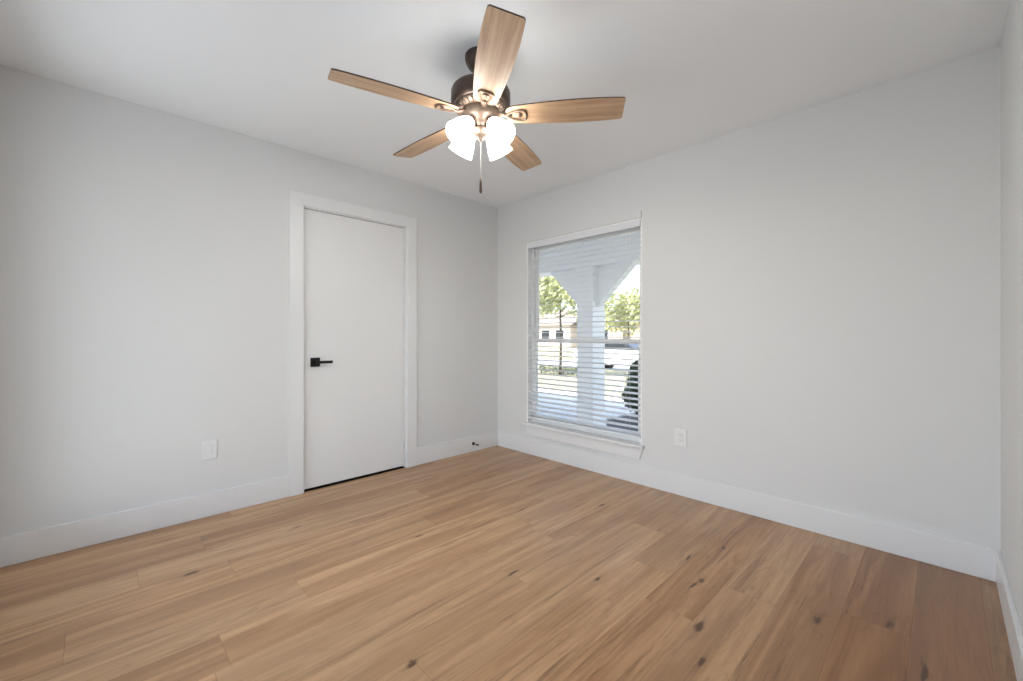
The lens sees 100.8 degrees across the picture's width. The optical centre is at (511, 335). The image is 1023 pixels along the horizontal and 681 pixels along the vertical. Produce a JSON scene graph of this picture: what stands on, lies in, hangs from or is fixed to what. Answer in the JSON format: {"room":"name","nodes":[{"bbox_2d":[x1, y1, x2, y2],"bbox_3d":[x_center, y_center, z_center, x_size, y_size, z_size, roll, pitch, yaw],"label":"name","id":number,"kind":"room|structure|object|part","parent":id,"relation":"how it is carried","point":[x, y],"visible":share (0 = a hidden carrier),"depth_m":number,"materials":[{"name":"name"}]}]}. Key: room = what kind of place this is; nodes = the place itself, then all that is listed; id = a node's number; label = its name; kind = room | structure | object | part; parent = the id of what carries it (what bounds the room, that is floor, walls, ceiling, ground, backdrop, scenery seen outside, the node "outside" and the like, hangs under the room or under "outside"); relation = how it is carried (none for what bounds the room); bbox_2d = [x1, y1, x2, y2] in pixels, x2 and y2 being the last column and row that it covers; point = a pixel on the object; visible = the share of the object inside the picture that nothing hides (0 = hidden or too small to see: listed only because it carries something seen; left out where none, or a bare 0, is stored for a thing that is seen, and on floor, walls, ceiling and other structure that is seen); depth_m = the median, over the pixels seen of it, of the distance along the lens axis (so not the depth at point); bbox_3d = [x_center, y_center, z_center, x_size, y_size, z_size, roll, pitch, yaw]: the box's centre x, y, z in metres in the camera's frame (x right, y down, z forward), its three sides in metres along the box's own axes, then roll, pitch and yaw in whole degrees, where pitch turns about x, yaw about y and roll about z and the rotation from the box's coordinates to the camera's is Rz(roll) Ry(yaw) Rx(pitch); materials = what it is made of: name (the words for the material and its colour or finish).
{"room":"empty bedroom","nodes":[
{"label":"empty bedroom","id":0,"kind":"room"},
{"bbox_2d":[0,65,497,536],"bbox_3d":[-1.406,-0.097,3.194,3.420,2.440,0.120,0,0,-44],"label":"wall","id":1,"kind":"structure","parent":0,"point":[144,251],"depth_m":2.48,"materials":[{"name":"paint"}]},
{"bbox_2d":[202,439,216,460],"bbox_3d":[-1.883,0.711,2.637,0.080,0.122,0.008,0,0,-44],"label":"wall plate","id":2,"kind":"object","parent":1,"relation":"attached to","point":[209,447],"visible":1,"depth_m":2.63,"materials":[{"name":"white plastic"}]},
{"bbox_2d":[0,431,497,567],"bbox_3d":[-1.316,1.050,3.188,3.300,0.146,0.015,0,0,-44],"label":"baseboard","id":3,"kind":"structure","parent":1,"relation":"attached to","point":[21,547],"depth_m":2.44,"materials":[{"name":"paint"}]},
{"bbox_2d":[289,190,416,496],"bbox_3d":[-1.223,0.054,3.345,1.016,2.138,0.160,0,0,-44],"label":"door","id":4,"kind":"structure","parent":1,"relation":"in","point":[353,268],"depth_m":3.28,"materials":[{"name":"paint"}]},
{"bbox_3d":[-1.435,0.194,3.092,0.066,0.066,0.009,0,0,-44],"label":"handle","id":5,"kind":"part","parent":4,"relation":"part of","materials":[{"name":"black metal"}]},
{"bbox_3d":[-1.382,0.194,3.108,0.122,0.020,0.044,0,0,-44],"label":"lever","id":6,"kind":"part","parent":4,"relation":"part of","materials":[{"name":"black metal"}]},
{"bbox_2d":[0,0,1009,206],"bbox_3d":[-0.374,-1.367,2.226,3.540,0.100,4.307,0,0,-44],"label":"ceiling","id":7,"kind":"structure","parent":0,"point":[687,72],"depth_m":2.02,"materials":[{"name":"paint"}]},
{"bbox_2d":[328,4,625,192],"bbox_3d":[-0.178,-0.994,2.019,1.288,0.646,1.247,0,0,-44],"label":"ceiling fan","id":8,"kind":"object","parent":7,"relation":"hanging from","point":[481,98],"visible":1,"depth_m":1.90,"materials":[{"name":"brown wood"}]},
{"bbox_3d":[-0.486,-1.035,1.805,0.538,0.006,0.145,0,12,-29],"label":"blade","id":9,"kind":"part","parent":8,"relation":"part of","materials":[{"name":"brown wood"}]},
{"bbox_3d":[-0.434,-1.035,2.261,0.538,0.006,0.145,0,12,43],"label":"blade","id":10,"kind":"part","parent":8,"relation":"part of","materials":[{"name":"brown wood"}]},
{"bbox_3d":[-0.224,-0.930,1.903,0.136,0.138,0.124,0,0,-44],"label":"lamp shade","id":11,"kind":"part","parent":8,"relation":"part of","materials":[{"name":"white glass"}]},
{"bbox_3d":[-0.214,-0.946,1.917,0.074,0.079,0.058,0,0,-44],"label":"bulb","id":12,"kind":"part","parent":8,"relation":"part of","materials":[{"name":"white glass"}]},
{"bbox_3d":[-0.239,-0.930,2.076,0.124,0.138,0.136,0,0,-44],"label":"lamp shade","id":13,"kind":"part","parent":8,"relation":"part of","materials":[{"name":"white glass"}]},
{"bbox_3d":[-0.145,-1.066,1.997,0.244,0.025,0.244,0,0,-44],"label":"motor plate","id":14,"kind":"part","parent":8,"relation":"part of","materials":[{"name":"brown metal"}]},
{"bbox_3d":[-0.065,-0.946,1.928,0.058,0.079,0.074,0,0,-44],"label":"bulb","id":15,"kind":"part","parent":8,"relation":"part of","materials":[{"name":"white glass"}]},
{"bbox_3d":[-0.067,-0.930,2.091,0.136,0.138,0.124,0,0,-44],"label":"lamp shade","id":16,"kind":"part","parent":8,"relation":"part of","materials":[{"name":"white glass"}]},
{"bbox_3d":[-0.067,-1.035,1.614,0.145,0.006,0.538,12,-2,-11],"label":"blade","id":17,"kind":"part","parent":8,"relation":"part of","materials":[{"name":"brown wood"}]},
{"bbox_3d":[-0.052,-0.930,1.919,0.124,0.138,0.136,0,0,-44],"label":"lamp shade","id":18,"kind":"part","parent":8,"relation":"part of","materials":[{"name":"white glass"}]},
{"bbox_3d":[0.017,-1.035,2.353,0.145,0.006,0.538,-13,-5,24],"label":"blade","id":19,"kind":"part","parent":8,"relation":"part of","materials":[{"name":"brown wood"}]},
{"bbox_3d":[0.243,-1.035,1.953,0.538,0.006,0.145,0,-12,7],"label":"blade","id":20,"kind":"part","parent":8,"relation":"part of","materials":[{"name":"brown wood"}]},
{"bbox_2d":[0,445,1016,680],"bbox_3d":[-0.400,1.153,2.194,3.460,0.060,4.217,0,0,-44],"label":"floor","id":21,"kind":"structure","parent":0,"point":[495,563],"depth_m":1.85,"materials":[{"name":"brown wood"}]},
{"bbox_2d":[498,46,1000,550],"bbox_3d":[1.085,-0.067,3.179,0.120,2.500,3.627,0,0,-44],"label":"wall","id":22,"kind":"structure","parent":0,"point":[821,283],"depth_m":2.38,"materials":[{"name":"paint"}]},
{"bbox_2d":[523,211,644,459],"bbox_3d":[0.596,-0.002,3.649,0.162,1.878,1.242,0,0,-44],"label":"window","id":23,"kind":"structure","parent":22,"relation":"in","point":[629,447],"depth_m":3.65,"materials":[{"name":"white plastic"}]},
{"bbox_3d":[0.596,0.834,3.649,0.162,0.022,1.242,0,0,-44],"label":"sill","id":24,"kind":"part","parent":23,"relation":"part of","materials":[{"name":"paint"}]},
{"bbox_3d":[0.560,-0.916,3.621,0.012,0.050,1.200,0,0,-44],"label":"head trim","id":25,"kind":"part","parent":23,"relation":"part of","materials":[{"name":"paint"}]},
{"bbox_2d":[528,220,640,438],"bbox_3d":[0.579,-0.048,3.633,0.069,1.665,1.168,0,0,-44],"label":"window blind","id":26,"kind":"object","parent":23,"relation":"attached to","point":[637,223],"visible":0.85,"depth_m":3.55,"materials":[{"name":"white plastic"}]},
{"bbox_3d":[0.583,0.775,3.638,0.050,0.020,1.164,0,0,-44],"label":"rail","id":27,"kind":"part","parent":26,"relation":"part of","materials":[{"name":"white plastic"}]},
{"bbox_3d":[0.628,-0.028,3.682,0.060,1.702,1.172,0,0,-44],"label":"frame","id":28,"kind":"part","parent":23,"relation":"part of","materials":[{"name":"white plastic"}]},
{"bbox_3d":[0.617,0.411,3.671,0.022,0.763,1.116,0,0,-44],"label":"sash","id":29,"kind":"part","parent":23,"relation":"part of","materials":[{"name":"white plastic"}]},
{"bbox_3d":[0.635,-0.392,3.688,0.022,0.915,1.116,0,0,-44],"label":"sash","id":30,"kind":"part","parent":23,"relation":"part of","materials":[{"name":"white plastic"}]},
{"bbox_2d":[674,428,686,446],"bbox_3d":[1.190,0.718,2.980,0.009,0.122,0.090,0,0,-44],"label":"power outlet","id":31,"kind":"object","parent":22,"relation":"attached to","point":[680,435],"visible":1,"depth_m":2.98,"materials":[{"name":"white plastic"}]},
{"bbox_2d":[678,433,682,442],"bbox_3d":[1.188,0.718,2.979,0.004,0.067,0.033,0,0,-44],"label":"receptacle","id":32,"kind":"object","parent":31,"relation":"attached to","point":[680,435],"depth_m":2.98,"materials":[{"name":"white plastic"}]},
{"bbox_2d":[498,431,1000,581],"bbox_3d":[1.042,1.050,3.126,0.015,0.146,3.372,0,0,-44],"label":"baseboard","id":33,"kind":"structure","parent":22,"relation":"attached to","point":[979,561],"depth_m":2.49,"materials":[{"name":"paint"}]},
{"bbox_2d":[1001,0,1022,633],"bbox_3d":[1.047,-0.097,0.687,3.420,2.440,0.120,0,0,-44],"label":"wall","id":34,"kind":"structure","parent":0,"point":[1012,39],"depth_m":1.62,"materials":[{"name":"paint"}]},
{"bbox_2d":[996,551,1022,680],"bbox_3d":[1.037,1.050,0.772,3.285,0.146,0.015,0,0,-44],"label":"baseboard","id":35,"kind":"structure","parent":34,"relation":"attached to","point":[1012,624],"depth_m":1.53,"materials":[{"name":"paint"}]},
{"label":"outside","id":36,"kind":"structure","parent":0,"visible":0},
{"bbox_2d":[538,347,576,359],"bbox_3d":[17.852,1.688,49.940,50.500,0.370,100.000,0,0,-44],"label":"ground","id":37,"kind":"structure","parent":36,"point":[539,348],"depth_m":35.74,"materials":[{"name":"white concrete"}]},
{"bbox_2d":[538,310,576,346],"bbox_3d":[5.776,-0.997,61.208,9.000,5.000,14.000,0,0,-44],"label":"house","id":38,"kind":"structure","parent":37,"relation":"on","point":[553,322],"depth_m":55.78,"materials":[{"name":"beige paint"}]},
{"bbox_3d":[4.564,-0.097,56.664,0.030,1.240,1.400,0,0,-44],"label":"pane","id":39,"kind":"part","parent":38,"relation":"part of","materials":[{"name":"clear glass"}]},
{"bbox_3d":[6.242,-0.097,54.949,0.030,1.240,1.400,0,0,-44],"label":"pane","id":40,"kind":"part","parent":38,"relation":"part of","materials":[{"name":"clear glass"}]},
{"bbox_2d":[605,287,639,338],"bbox_3d":[9.057,-1.284,33.031,5.035,5.577,5.385,0,0,-11],"label":"shade tree","id":41,"kind":"object","parent":37,"relation":"on","point":[618,306],"visible":0.58,"depth_m":32.95,"materials":[{"name":"green plant"}]},
{"bbox_2d":[605,311,639,338],"bbox_3d":[15.918,-0.997,50.845,9.000,5.000,12.000,0,0,-44],"label":"house","id":42,"kind":"structure","parent":37,"relation":"on","point":[638,328],"depth_m":48.64,"materials":[{"name":"beige brick"}]},
{"bbox_3d":[13.048,0.453,48.037,0.070,2.100,1.000,0,0,-44],"label":"door","id":43,"kind":"part","parent":42,"relation":"part of","materials":[{"name":"grey wood"}]},
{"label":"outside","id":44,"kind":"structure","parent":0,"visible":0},
{"bbox_2d":[538,388,634,420],"bbox_3d":[-0.475,1.315,9.513,2.650,0.115,7.150,0,0,-44],"label":"driveway","id":45,"kind":"structure","parent":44,"point":[541,390],"depth_m":7.63,"materials":[{"name":"concrete"}]},
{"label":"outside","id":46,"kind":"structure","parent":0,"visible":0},
{"bbox_2d":[538,365,628,395],"bbox_3d":[-9.942,1.623,22.740,11.480,0.500,100.000,0,0,-44],"label":"ground","id":47,"kind":"structure","parent":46,"point":[606,371],"depth_m":12.69,"materials":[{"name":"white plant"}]},
{"bbox_2d":[539,276,576,374],"bbox_3d":[1.297,-0.676,14.700,3.151,4.100,3.050,0,0,-17],"label":"shade tree","id":48,"kind":"object","parent":47,"relation":"on","point":[559,295],"visible":0.34,"depth_m":14.07,"materials":[{"name":"green plant"}]},
{"bbox_2d":[539,365,576,375],"bbox_3d":[1.749,1.205,14.996,0.352,0.340,2.100,0,0,-44],"label":"hedge","id":49,"kind":"object","parent":47,"relation":"on","point":[553,367],"visible":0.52,"depth_m":15.07,"materials":[{"name":"green plant"}]},
{"bbox_2d":[606,413,637,430],"bbox_3d":[3.449,1.318,4.573,1.350,0.110,5.300,0,0,-44],"label":"planting bed","id":50,"kind":"object","parent":47,"relation":"on","point":[626,417],"visible":0.11,"depth_m":6.09,"materials":[{"name":"grey"}]},
{"bbox_2d":[621,361,637,419],"bbox_3d":[1.891,0.801,6.112,0.554,0.929,0.630,0,0,-17],"label":"shrub","id":51,"kind":"object","parent":50,"relation":"on","point":[634,362],"visible":0.25,"depth_m":6.11,"materials":[{"name":"green plant"}]},
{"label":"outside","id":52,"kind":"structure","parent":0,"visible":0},
{"bbox_3d":[0.634,1.313,5.106,1.930,0.120,12.000,0,0,-44],"label":"floor","id":53,"kind":"structure","parent":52,"visible":0},
{"bbox_2d":[551,262,637,425],"bbox_3d":[1.056,0.178,5.625,0.320,2.150,1.317,0,0,-44],"label":"porch column","id":54,"kind":"structure","parent":53,"relation":"on","point":[593,293],"depth_m":5.51,"materials":[{"name":"white paint"}]},
{"bbox_2d":[539,232,639,276],"bbox_3d":[1.109,-1.057,5.571,0.300,0.320,12.000,0,0,-44],"label":"beam","id":55,"kind":"structure","parent":54,"relation":"on","point":[634,245],"depth_m":5.44,"materials":[{"name":"white paint"}]},
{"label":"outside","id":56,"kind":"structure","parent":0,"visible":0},
{"bbox_2d":[538,359,629,370],"bbox_3d":[-3.017,1.748,29.517,7.900,0.250,100.000,0,0,-44],"label":"street","id":57,"kind":"structure","parent":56,"point":[539,362],"depth_m":24.71,"materials":[{"name":"grey asphalt"}]},
{"bbox_2d":[573,344,637,368],"bbox_3d":[5.112,0.918,19.138,1.860,1.410,4.493,0,0,-44],"label":"car","id":58,"kind":"object","parent":57,"relation":"on","point":[635,351],"visible":0.14,"depth_m":18.39,"materials":[{"name":"white paint"}]},
{"bbox_3d":[4.917,0.478,19.337,1.480,0.430,2.796,0,0,-44],"label":"cabin glass","id":59,"kind":"part","parent":58,"relation":"part of","materials":[{"name":"grey glass"}]}
]}

